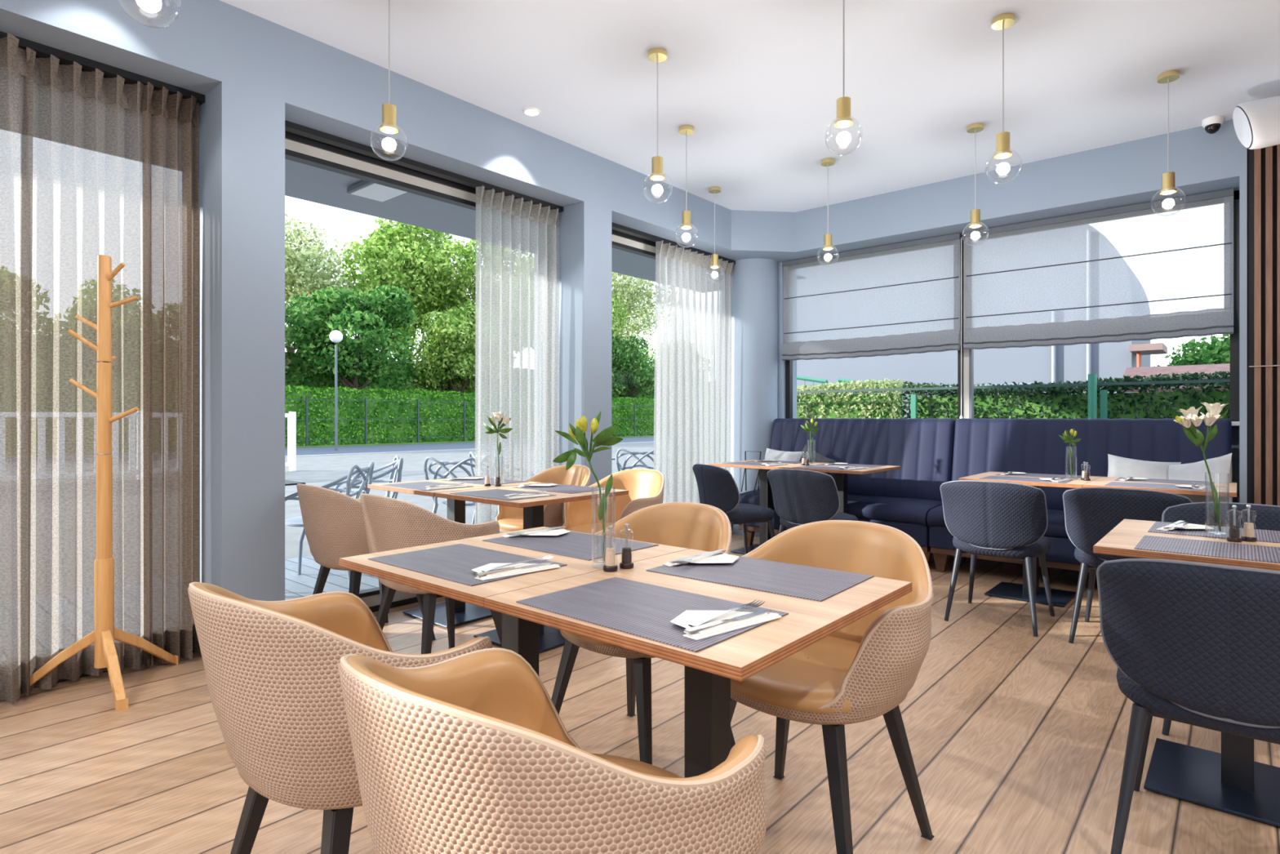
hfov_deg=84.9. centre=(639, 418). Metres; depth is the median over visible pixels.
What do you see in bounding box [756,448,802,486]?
throw cushion
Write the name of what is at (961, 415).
blind cord
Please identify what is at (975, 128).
pendant lamp
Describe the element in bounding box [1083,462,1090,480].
pepper mill
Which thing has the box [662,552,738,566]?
napkin
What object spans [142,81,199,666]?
sheer curtain
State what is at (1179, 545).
placemat
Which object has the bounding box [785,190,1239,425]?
window
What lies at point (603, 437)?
alstroemeria
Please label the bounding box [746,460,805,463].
placemat
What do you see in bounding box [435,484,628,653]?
bistro table
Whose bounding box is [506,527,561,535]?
fork
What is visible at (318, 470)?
pavement
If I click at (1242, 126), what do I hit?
grille
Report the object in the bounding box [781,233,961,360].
blind
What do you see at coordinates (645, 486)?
armchair
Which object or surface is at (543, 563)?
knife
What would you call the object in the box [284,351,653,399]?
belt
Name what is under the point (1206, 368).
shed
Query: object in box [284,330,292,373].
leafy tree
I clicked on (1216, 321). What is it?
blind
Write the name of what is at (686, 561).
fork
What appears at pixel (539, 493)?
knife
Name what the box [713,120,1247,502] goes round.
wall
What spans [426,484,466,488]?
napkin
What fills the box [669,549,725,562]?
knife
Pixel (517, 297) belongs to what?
sheer curtain
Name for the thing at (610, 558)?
salt mill
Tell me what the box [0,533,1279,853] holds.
floor
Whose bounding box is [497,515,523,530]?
seat cushion
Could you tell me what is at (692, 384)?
sheer curtain
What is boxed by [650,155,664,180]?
socket
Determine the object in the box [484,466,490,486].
salt mill
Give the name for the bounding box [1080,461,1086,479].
salt mill
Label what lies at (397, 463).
chair
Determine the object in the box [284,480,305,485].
table
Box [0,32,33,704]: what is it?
sheer curtain
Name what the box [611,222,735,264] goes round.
track
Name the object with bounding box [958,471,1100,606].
bistro table
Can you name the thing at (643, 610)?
placemat
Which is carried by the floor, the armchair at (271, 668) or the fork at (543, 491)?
the armchair at (271, 668)
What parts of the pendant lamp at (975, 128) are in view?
cord, bulb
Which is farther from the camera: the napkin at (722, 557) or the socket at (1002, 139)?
the socket at (1002, 139)
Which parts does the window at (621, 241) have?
sash panel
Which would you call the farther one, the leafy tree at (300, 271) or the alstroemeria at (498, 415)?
the leafy tree at (300, 271)
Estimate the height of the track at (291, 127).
0.032 m
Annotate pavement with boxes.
[284,442,653,559]
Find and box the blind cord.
[960,237,962,418]
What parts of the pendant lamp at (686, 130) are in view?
cord, bulb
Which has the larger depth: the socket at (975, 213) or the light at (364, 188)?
the light at (364, 188)
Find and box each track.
[0,31,204,105]
[284,120,563,212]
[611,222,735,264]
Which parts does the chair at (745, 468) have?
support frame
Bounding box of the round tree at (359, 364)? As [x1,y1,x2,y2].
[284,284,417,391]
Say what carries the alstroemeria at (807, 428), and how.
in the glass vase
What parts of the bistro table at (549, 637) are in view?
plate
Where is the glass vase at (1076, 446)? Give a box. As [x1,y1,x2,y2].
[1066,446,1076,479]
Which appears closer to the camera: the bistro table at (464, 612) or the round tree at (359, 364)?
the bistro table at (464, 612)
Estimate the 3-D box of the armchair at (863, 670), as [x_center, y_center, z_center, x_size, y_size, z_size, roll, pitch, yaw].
[0.482,0.734,1.938,0.659,0.833,0.623,0,0,43]
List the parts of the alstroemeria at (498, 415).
stem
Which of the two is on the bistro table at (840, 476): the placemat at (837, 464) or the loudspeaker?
the placemat at (837, 464)
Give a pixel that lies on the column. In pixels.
(754, 335)
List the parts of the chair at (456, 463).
leg, seat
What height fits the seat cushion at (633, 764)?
0.046 m
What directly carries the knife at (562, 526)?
on the napkin at (557, 531)
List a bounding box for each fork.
[429,482,465,486]
[448,475,479,478]
[481,555,552,572]
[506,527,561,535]
[509,490,546,495]
[520,482,552,485]
[673,551,724,564]
[688,599,764,626]
[1174,521,1188,528]
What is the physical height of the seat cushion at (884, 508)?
0.157 m
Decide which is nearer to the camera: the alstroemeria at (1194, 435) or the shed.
the alstroemeria at (1194, 435)
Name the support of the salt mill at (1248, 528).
on the bistro table at (1230, 780)
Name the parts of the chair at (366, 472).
seat, leg, leg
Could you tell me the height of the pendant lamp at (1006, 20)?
0.788 m
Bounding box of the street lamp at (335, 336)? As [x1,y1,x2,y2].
[329,330,342,450]
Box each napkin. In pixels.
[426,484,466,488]
[447,476,483,479]
[471,563,559,580]
[502,528,569,537]
[505,493,550,498]
[518,483,557,487]
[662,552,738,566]
[670,609,781,639]
[755,459,776,461]
[761,462,786,465]
[825,462,848,464]
[839,466,864,469]
[1000,471,1026,475]
[1040,478,1070,481]
[1119,476,1147,480]
[1155,523,1214,531]
[1174,484,1208,488]
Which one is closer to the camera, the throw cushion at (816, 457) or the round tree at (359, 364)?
the throw cushion at (816, 457)
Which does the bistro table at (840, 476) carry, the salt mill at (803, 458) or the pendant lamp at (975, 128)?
the salt mill at (803, 458)
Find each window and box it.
[34,56,194,688]
[284,130,547,612]
[611,229,655,259]
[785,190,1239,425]
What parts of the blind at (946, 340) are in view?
rod, rod, head rail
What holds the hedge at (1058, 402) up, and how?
on the ground
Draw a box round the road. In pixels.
[284,436,653,456]
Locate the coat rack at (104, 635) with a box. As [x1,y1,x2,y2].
[30,254,177,711]
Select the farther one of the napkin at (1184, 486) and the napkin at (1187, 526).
the napkin at (1184, 486)
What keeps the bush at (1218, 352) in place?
on the ground
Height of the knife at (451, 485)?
0.004 m
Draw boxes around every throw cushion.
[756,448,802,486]
[799,444,835,474]
[1107,453,1181,479]
[1168,453,1232,502]
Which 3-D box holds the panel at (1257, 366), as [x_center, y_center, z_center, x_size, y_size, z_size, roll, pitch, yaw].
[4.793,-0.424,3.628,2.464,2.988,0.052,0,0,41]
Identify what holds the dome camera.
attached to the ceiling
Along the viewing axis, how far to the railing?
17.25 m
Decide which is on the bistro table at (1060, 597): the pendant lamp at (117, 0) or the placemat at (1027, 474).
the placemat at (1027, 474)
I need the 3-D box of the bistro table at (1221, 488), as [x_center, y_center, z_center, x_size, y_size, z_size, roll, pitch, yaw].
[3.060,0.767,4.108,0.679,0.765,0.743,0,0,41]
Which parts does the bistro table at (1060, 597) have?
plate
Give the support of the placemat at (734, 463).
on the bistro table at (766, 492)
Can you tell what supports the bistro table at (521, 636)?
on the floor
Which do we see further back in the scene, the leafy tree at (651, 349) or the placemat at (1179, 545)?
the leafy tree at (651, 349)
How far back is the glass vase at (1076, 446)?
4.37 m
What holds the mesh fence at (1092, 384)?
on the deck
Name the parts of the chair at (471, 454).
leg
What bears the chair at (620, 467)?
on the deck
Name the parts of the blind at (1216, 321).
rod, rod, head rail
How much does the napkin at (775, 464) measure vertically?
0.010 m
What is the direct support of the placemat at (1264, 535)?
on the bistro table at (1230, 780)
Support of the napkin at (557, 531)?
on the placemat at (584, 546)
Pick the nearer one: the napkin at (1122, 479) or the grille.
the grille
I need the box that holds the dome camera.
[1201,115,1223,133]
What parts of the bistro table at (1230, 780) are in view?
plate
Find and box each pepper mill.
[494,466,501,486]
[619,523,634,568]
[804,451,809,465]
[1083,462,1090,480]
[1226,505,1242,542]
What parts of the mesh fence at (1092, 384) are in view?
post, rail, thick post, post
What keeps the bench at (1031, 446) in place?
on the floor
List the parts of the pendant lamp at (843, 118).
globe, cord, bulb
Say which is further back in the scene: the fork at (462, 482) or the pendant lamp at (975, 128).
the pendant lamp at (975, 128)
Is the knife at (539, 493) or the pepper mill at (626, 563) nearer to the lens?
the pepper mill at (626, 563)
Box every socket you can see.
[379,103,398,133]
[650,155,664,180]
[680,210,692,229]
[710,253,719,268]
[822,233,833,249]
[834,96,853,128]
[968,208,982,227]
[994,131,1012,159]
[1160,172,1177,195]
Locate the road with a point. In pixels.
(428, 446)
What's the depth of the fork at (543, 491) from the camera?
3.43 m
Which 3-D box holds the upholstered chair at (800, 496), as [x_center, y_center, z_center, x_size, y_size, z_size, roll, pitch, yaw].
[1.223,0.747,4.873,0.559,0.812,0.533,0,0,-43]
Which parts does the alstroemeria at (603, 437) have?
stem, stem, stem, stem, stem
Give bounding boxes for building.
[796,224,1167,418]
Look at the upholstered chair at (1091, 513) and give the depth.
3.49 m
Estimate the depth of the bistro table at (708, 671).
1.48 m
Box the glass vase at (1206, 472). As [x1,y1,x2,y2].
[1204,471,1228,538]
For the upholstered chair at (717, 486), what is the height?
0.812 m
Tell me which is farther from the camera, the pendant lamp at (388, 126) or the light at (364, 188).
the light at (364, 188)
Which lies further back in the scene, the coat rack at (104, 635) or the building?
the building
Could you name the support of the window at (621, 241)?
in the wall at (255, 73)
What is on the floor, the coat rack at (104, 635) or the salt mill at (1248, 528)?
the coat rack at (104, 635)
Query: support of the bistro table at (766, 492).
on the floor
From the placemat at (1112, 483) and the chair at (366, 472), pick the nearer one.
the placemat at (1112, 483)
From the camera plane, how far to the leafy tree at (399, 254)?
46.90 m
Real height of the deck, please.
0.110 m
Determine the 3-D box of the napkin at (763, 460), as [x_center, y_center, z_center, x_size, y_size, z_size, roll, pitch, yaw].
[1.135,0.378,6.217,0.137,0.010,0.230,0,0,45]
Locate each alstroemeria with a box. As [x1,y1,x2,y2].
[483,411,512,478]
[552,411,622,560]
[800,418,820,462]
[1058,428,1080,477]
[1173,402,1228,531]
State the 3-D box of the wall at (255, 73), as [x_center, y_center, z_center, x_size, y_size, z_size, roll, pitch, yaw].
[-2.339,-0.385,3.156,0.540,3.070,9.148,0,0,41]
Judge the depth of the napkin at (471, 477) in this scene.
4.34 m
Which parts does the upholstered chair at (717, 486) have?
backrest, leg, leg, seat, seat frame, leg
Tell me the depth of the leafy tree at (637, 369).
54.03 m
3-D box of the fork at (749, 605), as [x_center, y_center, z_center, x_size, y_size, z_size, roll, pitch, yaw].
[0.167,0.368,1.324,0.025,0.008,0.214,0,0,44]
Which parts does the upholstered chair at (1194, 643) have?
leg, leg, backrest, seat, seat frame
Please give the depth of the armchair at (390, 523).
2.90 m
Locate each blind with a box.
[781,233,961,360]
[963,188,1233,349]
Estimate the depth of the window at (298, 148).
4.17 m
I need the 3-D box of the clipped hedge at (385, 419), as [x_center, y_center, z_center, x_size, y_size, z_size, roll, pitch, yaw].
[-7.368,-0.109,43.186,1.204,2.995,56.152,0,0,41]
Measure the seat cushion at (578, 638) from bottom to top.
0.046 m
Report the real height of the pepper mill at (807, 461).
0.113 m
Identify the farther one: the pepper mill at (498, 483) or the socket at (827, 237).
the socket at (827, 237)
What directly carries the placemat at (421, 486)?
on the bistro table at (464, 612)
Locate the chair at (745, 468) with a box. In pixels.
[741,450,761,492]
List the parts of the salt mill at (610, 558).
knob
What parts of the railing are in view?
rail, post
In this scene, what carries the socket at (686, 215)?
attached to the pendant lamp at (686, 130)
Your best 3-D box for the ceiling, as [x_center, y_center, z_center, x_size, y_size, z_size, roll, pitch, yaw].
[0.792,-1.995,1.231,7.800,0.150,10.300,0,0,41]
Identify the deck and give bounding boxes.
[284,555,378,599]
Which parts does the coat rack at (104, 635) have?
leg, leg, leg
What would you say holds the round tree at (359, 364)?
on the ground
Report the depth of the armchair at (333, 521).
3.33 m
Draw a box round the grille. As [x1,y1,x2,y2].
[1232,106,1251,147]
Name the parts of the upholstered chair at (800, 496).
leg, backrest, seat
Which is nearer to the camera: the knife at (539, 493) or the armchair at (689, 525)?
the armchair at (689, 525)
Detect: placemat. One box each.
[367,543,567,586]
[380,481,472,490]
[440,476,527,484]
[449,488,555,500]
[482,531,658,560]
[512,483,604,493]
[515,577,788,652]
[645,555,874,601]
[724,462,783,466]
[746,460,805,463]
[792,465,866,470]
[816,463,884,467]
[978,475,1073,483]
[995,471,1081,479]
[1104,481,1211,491]
[1114,477,1213,485]
[1134,535,1279,563]
[1147,521,1279,542]
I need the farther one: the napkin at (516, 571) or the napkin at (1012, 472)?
the napkin at (1012, 472)
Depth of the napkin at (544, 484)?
3.90 m
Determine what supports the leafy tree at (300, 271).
on the ground
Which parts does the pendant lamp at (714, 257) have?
cord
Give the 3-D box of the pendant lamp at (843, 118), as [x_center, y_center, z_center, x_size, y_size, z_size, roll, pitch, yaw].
[0.873,-1.525,3.000,0.158,0.788,0.158,0,0,41]
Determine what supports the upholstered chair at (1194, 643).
on the floor
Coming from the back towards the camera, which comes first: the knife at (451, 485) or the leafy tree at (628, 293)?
the leafy tree at (628, 293)
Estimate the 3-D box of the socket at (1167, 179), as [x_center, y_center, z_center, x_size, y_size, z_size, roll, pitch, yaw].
[2.952,-1.315,3.908,0.076,0.110,0.076,0,0,41]
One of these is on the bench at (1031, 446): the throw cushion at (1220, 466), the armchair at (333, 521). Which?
the throw cushion at (1220, 466)
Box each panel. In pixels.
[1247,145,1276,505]
[1248,144,1279,506]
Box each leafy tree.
[284,213,362,354]
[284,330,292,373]
[334,217,471,361]
[395,299,475,394]
[422,238,475,342]
[611,271,655,356]
[611,294,630,371]
[611,332,654,399]
[638,346,654,373]
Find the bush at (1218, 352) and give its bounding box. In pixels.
[1164,333,1230,391]
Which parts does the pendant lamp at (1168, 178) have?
cord, bulb, globe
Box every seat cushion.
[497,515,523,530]
[560,629,620,647]
[564,522,614,533]
[591,753,683,777]
[730,635,860,713]
[738,488,942,526]
[926,504,1068,537]
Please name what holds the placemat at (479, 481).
on the bistro table at (464, 612)
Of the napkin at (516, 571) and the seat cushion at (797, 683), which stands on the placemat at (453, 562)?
the napkin at (516, 571)
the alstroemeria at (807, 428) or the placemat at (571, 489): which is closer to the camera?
the placemat at (571, 489)
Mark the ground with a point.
(426, 442)
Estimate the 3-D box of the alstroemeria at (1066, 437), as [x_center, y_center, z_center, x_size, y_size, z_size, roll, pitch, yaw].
[2.692,0.216,4.384,0.134,0.309,0.050,0,0,-3]
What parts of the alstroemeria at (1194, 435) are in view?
stem, stem, stem, stem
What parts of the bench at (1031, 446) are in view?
rail, backrest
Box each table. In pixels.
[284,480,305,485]
[338,526,688,675]
[367,476,540,627]
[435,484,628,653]
[484,548,911,777]
[708,459,820,554]
[779,462,901,513]
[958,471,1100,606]
[1082,476,1237,497]
[1093,519,1279,826]
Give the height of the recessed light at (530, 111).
0.011 m
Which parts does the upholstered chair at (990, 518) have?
leg, leg, seat frame, backrest, seat, leg, leg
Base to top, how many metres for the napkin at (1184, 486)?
0.010 m
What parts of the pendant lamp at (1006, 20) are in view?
bulb, globe, cord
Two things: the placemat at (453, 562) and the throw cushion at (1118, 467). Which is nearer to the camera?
the placemat at (453, 562)
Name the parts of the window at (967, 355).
sill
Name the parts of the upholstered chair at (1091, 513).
leg, seat, leg, backrest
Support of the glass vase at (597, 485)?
on the bistro table at (521, 636)
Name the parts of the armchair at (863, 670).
leg, leg, leg, leg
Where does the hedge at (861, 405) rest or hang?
on the deck
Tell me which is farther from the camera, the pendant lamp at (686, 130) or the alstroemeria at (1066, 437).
the pendant lamp at (686, 130)
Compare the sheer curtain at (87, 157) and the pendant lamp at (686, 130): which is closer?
the sheer curtain at (87, 157)
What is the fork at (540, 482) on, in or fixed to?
on the napkin at (544, 484)
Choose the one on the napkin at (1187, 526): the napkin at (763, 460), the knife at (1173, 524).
the knife at (1173, 524)
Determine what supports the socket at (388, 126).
attached to the pendant lamp at (388, 126)
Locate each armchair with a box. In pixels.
[187,582,492,853]
[296,483,435,639]
[337,647,768,853]
[360,493,502,653]
[496,464,591,532]
[551,502,735,764]
[562,468,664,533]
[730,520,934,853]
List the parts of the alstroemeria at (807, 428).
stem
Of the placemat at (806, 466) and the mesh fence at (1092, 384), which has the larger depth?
the mesh fence at (1092, 384)
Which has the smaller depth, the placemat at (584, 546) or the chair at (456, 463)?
the placemat at (584, 546)
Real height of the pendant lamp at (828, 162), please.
0.788 m
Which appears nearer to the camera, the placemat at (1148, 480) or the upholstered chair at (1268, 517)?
the upholstered chair at (1268, 517)
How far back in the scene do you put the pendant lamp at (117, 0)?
2.04 m
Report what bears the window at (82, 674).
in the wall at (255, 73)
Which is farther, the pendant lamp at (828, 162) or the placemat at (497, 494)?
the pendant lamp at (828, 162)
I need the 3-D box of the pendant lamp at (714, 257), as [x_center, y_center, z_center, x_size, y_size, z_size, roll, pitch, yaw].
[0.625,-1.525,5.846,0.158,0.788,0.158,0,0,41]
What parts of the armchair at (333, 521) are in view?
leg, leg, leg, leg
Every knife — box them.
[426,484,459,487]
[475,561,554,575]
[506,493,546,496]
[507,525,565,533]
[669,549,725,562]
[684,609,771,633]
[1164,520,1184,528]
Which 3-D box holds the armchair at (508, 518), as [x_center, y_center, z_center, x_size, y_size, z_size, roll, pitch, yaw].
[-0.622,0.734,4.558,0.659,0.833,0.623,0,0,41]
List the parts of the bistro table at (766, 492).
plate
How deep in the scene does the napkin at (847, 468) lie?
5.27 m
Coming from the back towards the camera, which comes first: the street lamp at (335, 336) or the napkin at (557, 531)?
the street lamp at (335, 336)
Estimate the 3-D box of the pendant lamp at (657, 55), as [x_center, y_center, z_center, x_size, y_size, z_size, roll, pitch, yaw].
[0.092,-1.525,3.675,0.158,0.788,0.158,0,0,41]
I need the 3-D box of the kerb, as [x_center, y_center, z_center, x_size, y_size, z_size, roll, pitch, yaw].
[-8.613,1.360,27.138,0.200,0.180,150.000,0,0,41]
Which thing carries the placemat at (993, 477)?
on the bistro table at (1060, 597)
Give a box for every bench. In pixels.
[737,417,956,565]
[926,418,1231,572]
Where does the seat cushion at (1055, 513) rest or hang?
on the bench at (1031, 446)
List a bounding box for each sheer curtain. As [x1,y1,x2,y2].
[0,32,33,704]
[20,47,152,696]
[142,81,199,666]
[475,185,559,533]
[653,240,733,502]
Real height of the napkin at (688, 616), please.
0.010 m
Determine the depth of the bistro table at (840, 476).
5.51 m
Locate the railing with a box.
[284,411,296,471]
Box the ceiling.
[219,0,1279,212]
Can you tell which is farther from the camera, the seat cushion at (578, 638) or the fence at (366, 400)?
the fence at (366, 400)
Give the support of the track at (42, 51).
attached to the wall at (255, 73)
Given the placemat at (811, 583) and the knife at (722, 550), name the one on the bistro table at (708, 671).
the placemat at (811, 583)
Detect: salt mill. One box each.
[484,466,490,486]
[602,525,617,572]
[800,451,804,465]
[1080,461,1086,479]
[1240,504,1257,542]
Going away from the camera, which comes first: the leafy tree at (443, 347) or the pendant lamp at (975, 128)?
the pendant lamp at (975, 128)
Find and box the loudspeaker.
[1232,95,1279,149]
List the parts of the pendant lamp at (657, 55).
bulb, globe, cord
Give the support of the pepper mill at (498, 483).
on the bistro table at (464, 612)
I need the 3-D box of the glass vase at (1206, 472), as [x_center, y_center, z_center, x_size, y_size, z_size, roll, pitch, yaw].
[1.859,0.281,2.253,0.061,0.208,0.061,0,0,41]
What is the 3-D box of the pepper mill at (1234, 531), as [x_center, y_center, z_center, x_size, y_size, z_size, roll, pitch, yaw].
[1.855,0.328,2.183,0.038,0.113,0.038,0,0,41]
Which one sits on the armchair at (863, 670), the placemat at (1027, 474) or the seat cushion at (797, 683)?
the seat cushion at (797, 683)
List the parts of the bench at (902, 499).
rail, backrest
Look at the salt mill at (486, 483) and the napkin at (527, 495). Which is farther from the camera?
the salt mill at (486, 483)
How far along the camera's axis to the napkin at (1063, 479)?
4.26 m
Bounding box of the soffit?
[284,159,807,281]
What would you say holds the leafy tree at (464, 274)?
on the ground
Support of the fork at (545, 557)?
on the napkin at (516, 571)
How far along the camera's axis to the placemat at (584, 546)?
2.12 m
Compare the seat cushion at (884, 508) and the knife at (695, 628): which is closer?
the knife at (695, 628)
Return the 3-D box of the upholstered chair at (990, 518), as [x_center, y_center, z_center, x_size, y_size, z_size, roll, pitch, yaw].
[2.055,0.747,4.002,0.533,0.812,0.559,0,0,40]
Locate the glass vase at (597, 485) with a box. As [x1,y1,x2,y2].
[591,484,615,563]
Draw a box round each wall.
[0,0,731,654]
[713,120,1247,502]
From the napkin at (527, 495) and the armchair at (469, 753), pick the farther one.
the napkin at (527, 495)
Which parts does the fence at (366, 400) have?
post, post, post, post, rail, rail, rail, post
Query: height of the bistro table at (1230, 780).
0.765 m
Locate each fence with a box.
[284,396,653,445]
[796,373,1230,418]
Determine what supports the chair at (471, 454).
on the deck
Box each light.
[346,180,408,202]
[522,106,540,115]
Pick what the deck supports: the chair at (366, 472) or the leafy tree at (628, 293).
the chair at (366, 472)
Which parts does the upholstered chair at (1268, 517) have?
leg, backrest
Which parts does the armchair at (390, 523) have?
leg, leg, leg, leg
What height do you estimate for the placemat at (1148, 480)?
0.002 m
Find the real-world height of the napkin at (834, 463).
0.010 m
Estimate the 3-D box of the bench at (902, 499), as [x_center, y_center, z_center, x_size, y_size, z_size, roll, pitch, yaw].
[1.737,0.576,6.025,1.675,1.148,0.790,0,0,41]
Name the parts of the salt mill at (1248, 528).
knob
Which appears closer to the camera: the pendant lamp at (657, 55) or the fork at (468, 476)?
the pendant lamp at (657, 55)
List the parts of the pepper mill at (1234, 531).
knob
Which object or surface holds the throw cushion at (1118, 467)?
on the bench at (1031, 446)
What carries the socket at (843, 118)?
attached to the pendant lamp at (843, 118)
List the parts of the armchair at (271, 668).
leg, leg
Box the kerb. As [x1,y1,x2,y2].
[284,441,653,457]
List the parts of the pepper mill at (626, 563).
knob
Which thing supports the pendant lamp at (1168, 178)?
hanging from the ceiling
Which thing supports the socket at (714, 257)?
attached to the pendant lamp at (714, 257)
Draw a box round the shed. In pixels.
[1121,363,1230,392]
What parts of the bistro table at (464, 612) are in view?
plate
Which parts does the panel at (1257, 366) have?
rail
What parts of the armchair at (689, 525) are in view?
leg, leg, leg, leg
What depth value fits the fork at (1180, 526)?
2.38 m
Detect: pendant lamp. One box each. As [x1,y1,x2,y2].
[117,0,181,28]
[369,0,408,160]
[642,48,672,203]
[674,124,697,247]
[705,186,724,283]
[817,158,839,266]
[824,0,862,155]
[962,123,988,246]
[984,13,1022,183]
[1151,70,1186,216]
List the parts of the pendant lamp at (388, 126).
globe, bulb, cord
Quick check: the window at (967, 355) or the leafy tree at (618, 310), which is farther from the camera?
the leafy tree at (618, 310)
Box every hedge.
[284,384,653,446]
[796,377,911,418]
[899,370,1230,419]
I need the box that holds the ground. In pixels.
[284,435,653,448]
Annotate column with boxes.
[730,257,777,536]
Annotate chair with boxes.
[284,461,373,585]
[334,455,403,498]
[423,456,475,524]
[469,451,475,524]
[615,448,653,471]
[692,463,775,554]
[741,450,761,492]
[767,468,857,533]
[939,480,1054,636]
[1062,487,1192,643]
[1096,558,1279,853]
[1161,502,1279,735]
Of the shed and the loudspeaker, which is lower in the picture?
the shed
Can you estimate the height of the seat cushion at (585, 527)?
0.046 m
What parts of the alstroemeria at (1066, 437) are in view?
stem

